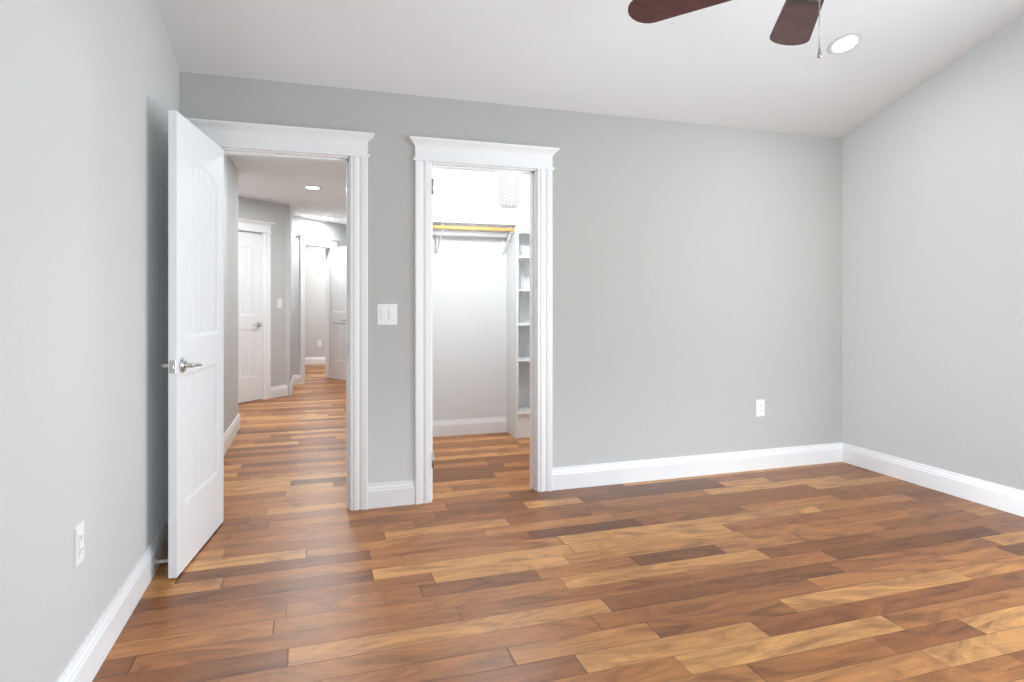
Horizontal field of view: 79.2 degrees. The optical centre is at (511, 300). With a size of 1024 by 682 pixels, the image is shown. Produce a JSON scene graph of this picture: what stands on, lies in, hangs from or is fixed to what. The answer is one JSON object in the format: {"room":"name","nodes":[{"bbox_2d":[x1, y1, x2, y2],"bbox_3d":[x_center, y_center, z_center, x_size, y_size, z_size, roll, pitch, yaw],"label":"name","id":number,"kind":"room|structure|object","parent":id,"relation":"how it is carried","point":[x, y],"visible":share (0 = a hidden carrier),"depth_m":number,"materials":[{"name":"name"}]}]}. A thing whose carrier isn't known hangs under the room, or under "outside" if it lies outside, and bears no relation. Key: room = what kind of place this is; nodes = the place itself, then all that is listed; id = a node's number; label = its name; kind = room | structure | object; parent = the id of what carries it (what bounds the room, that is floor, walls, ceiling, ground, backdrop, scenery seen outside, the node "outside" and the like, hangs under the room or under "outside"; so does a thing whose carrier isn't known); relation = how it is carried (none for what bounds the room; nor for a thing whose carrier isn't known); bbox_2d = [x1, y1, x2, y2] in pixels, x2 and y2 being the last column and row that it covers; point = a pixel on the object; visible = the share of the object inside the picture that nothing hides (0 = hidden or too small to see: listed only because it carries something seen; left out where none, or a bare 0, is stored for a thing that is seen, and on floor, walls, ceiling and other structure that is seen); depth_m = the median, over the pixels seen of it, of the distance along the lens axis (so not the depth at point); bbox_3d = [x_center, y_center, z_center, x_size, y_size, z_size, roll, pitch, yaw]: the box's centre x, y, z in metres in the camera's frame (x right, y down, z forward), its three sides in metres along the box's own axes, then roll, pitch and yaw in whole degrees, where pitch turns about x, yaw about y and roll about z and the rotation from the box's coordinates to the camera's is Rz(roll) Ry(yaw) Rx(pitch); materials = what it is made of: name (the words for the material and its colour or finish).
{"room":"empty bedroom","nodes":[
{"label":"empty bedroom","id":0,"kind":"room"},
{"bbox_2d":[0,0,236,681],"bbox_3d":[-1.558,-0.695,2.416,0.120,3.810,6.990,0,0,-18],"label":"wall","id":1,"kind":"structure","parent":0,"point":[89,94],"depth_m":1.91,"materials":[{"name":"grey paint"}]},
{"bbox_2d":[74,521,83,567],"bbox_3d":[-1.325,0.745,1.897,0.009,0.120,0.072,0,0,-18],"label":"outlet","id":2,"kind":"object","parent":1,"relation":"attached to","point":[78,543],"visible":1,"depth_m":1.88,"materials":[{"name":"white plastic"}]},
{"bbox_2d":[57,518,167,681],"bbox_3d":[-1.121,1.140,1.269,0.016,0.140,4.300,0,0,-18],"label":"baseboard","id":3,"kind":"structure","parent":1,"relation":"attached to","point":[88,659],"depth_m":2.21,"materials":[{"name":"white wood"}]},
{"bbox_2d":[155,559,167,564],"bbox_3d":[-1.546,1.160,2.761,0.081,0.024,0.024,0,0,-18],"label":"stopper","id":4,"kind":"object","parent":3,"relation":"attached to","point":[157,561],"visible":0.54,"depth_m":2.75,"materials":[{"name":"metal"}]},
{"bbox_2d":[224,414,239,454],"bbox_3d":[-2.202,1.140,4.656,0.016,0.140,2.570,0,0,-18],"label":"baseboard","id":5,"kind":"structure","parent":1,"relation":"attached to","point":[230,434],"depth_m":5.27,"materials":[{"name":"white wood"}]},
{"bbox_2d":[237,170,237,414],"bbox_3d":[-3.301,-0.010,5.591,1.510,2.440,0.120,0,0,-18],"label":"wall","id":6,"kind":"structure","parent":0,"point":[237,292],"depth_m":5.82,"materials":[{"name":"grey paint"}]},
{"bbox_2d":[238,197,285,386],"bbox_3d":[-3.289,-0.010,7.288,0.120,2.440,1.619,0,0,28],"label":"wall","id":7,"kind":"structure","parent":0,"point":[257,210],"depth_m":7.78,"materials":[{"name":"grey paint"}]},
{"bbox_2d":[238,232,261,402],"bbox_3d":[-3.194,0.192,7.384,0.374,2.020,0.371,0,0,-18],"label":"door","id":8,"kind":"structure","parent":7,"relation":"in","point":[249,316],"depth_m":7.43,"materials":[{"name":"white wood"}]},
{"bbox_2d":[238,218,274,399],"bbox_3d":[-3.203,0.120,7.389,0.177,2.180,0.784,0,0,28],"label":"door frame","id":9,"kind":"structure","parent":7,"relation":"attached to","point":[263,228],"depth_m":7.61,"materials":[{"name":"white wood"}]},
{"bbox_2d":[277,299,281,307],"bbox_3d":[-2.938,0.030,7.826,0.053,0.120,0.053,0,0,-18],"label":"light switch","id":10,"kind":"object","parent":7,"relation":"attached to","point":[279,303],"visible":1,"depth_m":7.82,"materials":[{"name":"white plastic"}]},
{"bbox_2d":[271,384,290,397],"bbox_3d":[-2.929,1.140,7.830,0.016,0.140,0.325,0,0,28],"label":"baseboard","id":11,"kind":"structure","parent":7,"relation":"attached to","point":[279,391],"depth_m":7.81,"materials":[{"name":"white wood"}]},
{"bbox_2d":[286,205,292,394],"bbox_3d":[-3.053,-0.010,8.383,0.120,2.440,0.990,0,0,-18],"label":"wall","id":12,"kind":"structure","parent":0,"point":[289,295],"depth_m":7.93,"materials":[{"name":"grey paint"}]},
{"bbox_2d":[290,376,293,394],"bbox_3d":[-2.996,1.140,8.428,0.016,0.140,0.940,0,0,-18],"label":"baseboard","id":13,"kind":"structure","parent":12,"relation":"attached to","point":[292,382],"depth_m":8.36,"materials":[{"name":"white wood"}]},
{"bbox_2d":[305,246,324,356],"bbox_3d":[-3.502,-0.010,11.961,5.800,2.440,0.120,0,0,-18],"label":"wall","id":14,"kind":"structure","parent":0,"point":[314,295],"depth_m":11.81,"materials":[{"name":"grey paint"}]},
{"bbox_2d":[305,357,324,364],"bbox_3d":[-3.482,1.140,11.897,5.800,0.140,0.016,0,0,-18],"label":"baseboard","id":15,"kind":"structure","parent":14,"relation":"attached to","point":[313,360],"depth_m":11.80,"materials":[{"name":"white wood"}]},
{"bbox_2d":[293,215,345,374],"bbox_3d":[-2.766,-0.010,9.960,0.120,2.440,2.300,0,0,22],"label":"wall","id":16,"kind":"structure","parent":0,"point":[312,227],"depth_m":9.01,"materials":[{"name":"grey paint"}]},
{"bbox_2d":[293,375,300,384],"bbox_3d":[-3.112,1.140,8.937,0.016,0.140,0.145,0,0,22],"label":"baseboard","id":17,"kind":"structure","parent":16,"relation":"attached to","point":[297,379],"depth_m":8.94,"materials":[{"name":"white wood"}]},
{"bbox_2d":[298,234,339,383],"bbox_3d":[-2.965,0.120,9.399,0.177,2.180,0.894,0,0,22],"label":"door frame","id":18,"kind":"structure","parent":16,"relation":"attached to","point":[317,241],"depth_m":9.19,"materials":[{"name":"white wood"}]},
{"bbox_2d":[329,247,345,380],"bbox_3d":[-2.610,0.192,9.446,0.332,2.020,0.549,0,0,-18],"label":"room door","id":19,"kind":"structure","parent":16,"relation":"in","point":[337,313],"depth_m":9.48,"materials":[{"name":"white wood"}]},
{"bbox_2d":[433,168,529,420],"bbox_3d":[-0.186,-0.010,5.745,2.000,2.440,0.120,0,0,-18],"label":"wall","id":20,"kind":"structure","parent":0,"point":[469,327],"depth_m":5.62,"materials":[{"name":"paint"}]},
{"bbox_2d":[433,417,506,436],"bbox_3d":[-0.584,1.140,5.547,1.120,0.140,0.016,0,0,-18],"label":"baseboard","id":21,"kind":"structure","parent":20,"relation":"attached to","point":[441,428],"depth_m":5.60,"materials":[{"name":"white wood"}]},
{"bbox_2d":[179,71,841,483],"bbox_3d":[0.338,-0.010,4.055,4.490,2.440,0.120,0,0,-18],"label":"wall","id":22,"kind":"structure","parent":0,"point":[697,289],"depth_m":4.17,"materials":[{"name":"grey paint"}]},
{"bbox_2d":[160,110,223,578],"bbox_3d":[-1.552,0.188,3.020,0.175,2.025,0.719,0,0,-18],"label":"bedroom door","id":23,"kind":"structure","parent":22,"relation":"in","point":[194,365],"depth_m":2.90,"materials":[{"name":"white wood"}]},
{"bbox_2d":[186,118,374,509],"bbox_3d":[-1.287,0.120,3.506,0.984,2.180,0.177,0,0,-18],"label":"door frame","id":24,"kind":"structure","parent":22,"relation":"attached to","point":[349,149],"depth_m":3.58,"materials":[{"name":"white wood"}]},
{"bbox_2d":[377,304,396,324],"bbox_3d":[-0.734,0.080,3.643,0.116,0.124,0.012,0,0,-18],"label":"light switch","id":25,"kind":"object","parent":22,"relation":"attached to","point":[386,314],"visible":1,"depth_m":3.64,"materials":[{"name":"white plastic"}]},
{"bbox_2d":[368,480,414,508],"bbox_3d":[-0.711,1.140,3.649,0.275,0.140,0.016,0,0,-18],"label":"baseboard","id":26,"kind":"structure","parent":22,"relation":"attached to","point":[391,494],"depth_m":3.64,"materials":[{"name":"white wood"}]},
{"bbox_2d":[408,136,559,504],"bbox_3d":[-0.174,0.120,3.861,0.950,2.180,0.177,0,0,-18],"label":"door frame","id":27,"kind":"structure","parent":22,"relation":"attached to","point":[535,163],"depth_m":3.84,"materials":[{"name":"white wood"}]},
{"bbox_2d":[552,442,841,490],"bbox_3d":[1.376,1.140,4.315,2.354,0.140,0.016,0,0,-18],"label":"baseboard","id":28,"kind":"structure","parent":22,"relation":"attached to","point":[580,476],"depth_m":4.26,"materials":[{"name":"white wood"}]},
{"bbox_2d":[756,399,764,416],"bbox_3d":[1.787,0.770,4.449,0.072,0.120,0.009,0,0,-18],"label":"outlet","id":29,"kind":"object","parent":22,"relation":"attached to","point":[760,407],"visible":1,"depth_m":4.45,"materials":[{"name":"white plastic"}]},
{"bbox_2d":[92,364,1023,681],"bbox_3d":[-1.298,1.260,6.041,7.600,0.100,14.100,0,0,-18],"label":"floor","id":30,"kind":"structure","parent":0,"point":[488,564],"depth_m":2.69,"materials":[{"name":"brown wood"}]},
{"bbox_2d":[433,219,529,438],"bbox_3d":[-0.184,0.259,5.517,1.859,1.902,0.317,0,0,-18],"label":"closet shelving","id":31,"kind":"object","parent":30,"relation":"on","point":[517,247],"visible":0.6,"depth_m":5.60,"materials":[{"name":"white wood"}]},
{"bbox_2d":[433,225,515,232],"bbox_3d":[-0.504,-0.628,5.297,1.119,0.052,0.052,0,0,-18],"label":"hanging rail","id":32,"kind":"object","parent":31,"relation":"attached to","point":[513,230],"visible":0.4,"depth_m":5.34,"materials":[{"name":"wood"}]},
{"bbox_2d":[157,0,1023,224],"bbox_3d":[-1.326,-1.985,6.127,7.600,1.510,13.920,0,0,-18],"label":"ceiling","id":33,"kind":"structure","parent":0,"point":[729,64],"depth_m":3.50,"materials":[{"name":"white paint"}]},
{"bbox_2d":[304,186,320,189],"bbox_3d":[-2.163,-1.226,6.710,0.184,0.006,0.184,0,0,-18],"label":"recessed light","id":34,"kind":"object","parent":33,"relation":"in","point":[312,187],"visible":0.98,"depth_m":6.69,"materials":[{"name":"white"}]},
{"bbox_2d":[628,0,823,57],"bbox_3d":[1.018,-1.338,1.956,1.253,1.149,1.217,0,0,-18],"label":"ceiling fan","id":35,"kind":"object","parent":33,"relation":"hanging from","point":[795,23],"visible":1,"depth_m":2.33,"materials":[{"name":"brown wood"}]},
{"bbox_2d":[828,33,862,54],"bbox_3d":[1.938,-1.494,3.599,0.184,0.058,0.177,0,0,-18],"label":"recessed light","id":36,"kind":"object","parent":33,"relation":"in","point":[846,43],"visible":1,"depth_m":3.60,"materials":[{"name":"white"}]},
{"bbox_2d":[842,13,1023,490],"bbox_3d":[3.206,-0.695,2.650,0.120,3.810,4.540,0,0,-18],"label":"wall","id":37,"kind":"structure","parent":0,"point":[933,271],"depth_m":3.92,"materials":[{"name":"grey paint"}]},
{"bbox_2d":[842,443,1023,516],"bbox_3d":[3.141,1.140,2.630,0.016,0.140,4.300,0,0,-18],"label":"baseboard","id":38,"kind":"structure","parent":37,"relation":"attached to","point":[999,497],"depth_m":3.93,"materials":[{"name":"white wood"}]},
{"bbox_3d":[-0.024,-1.083,4.601,0.120,0.291,0.120,0,0,-18],"label":"fitting","id":39,"kind":"object","parent":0,"visible":0},
{"bbox_2d":[499,173,518,208],"bbox_3d":[-0.024,-0.816,4.601,0.150,0.248,0.150,0,0,-18],"label":"shade","id":40,"kind":"object","parent":39,"relation":"hanging from","point":[508,190],"visible":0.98,"depth_m":4.54,"materials":[{"name":"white glass"}]}
]}

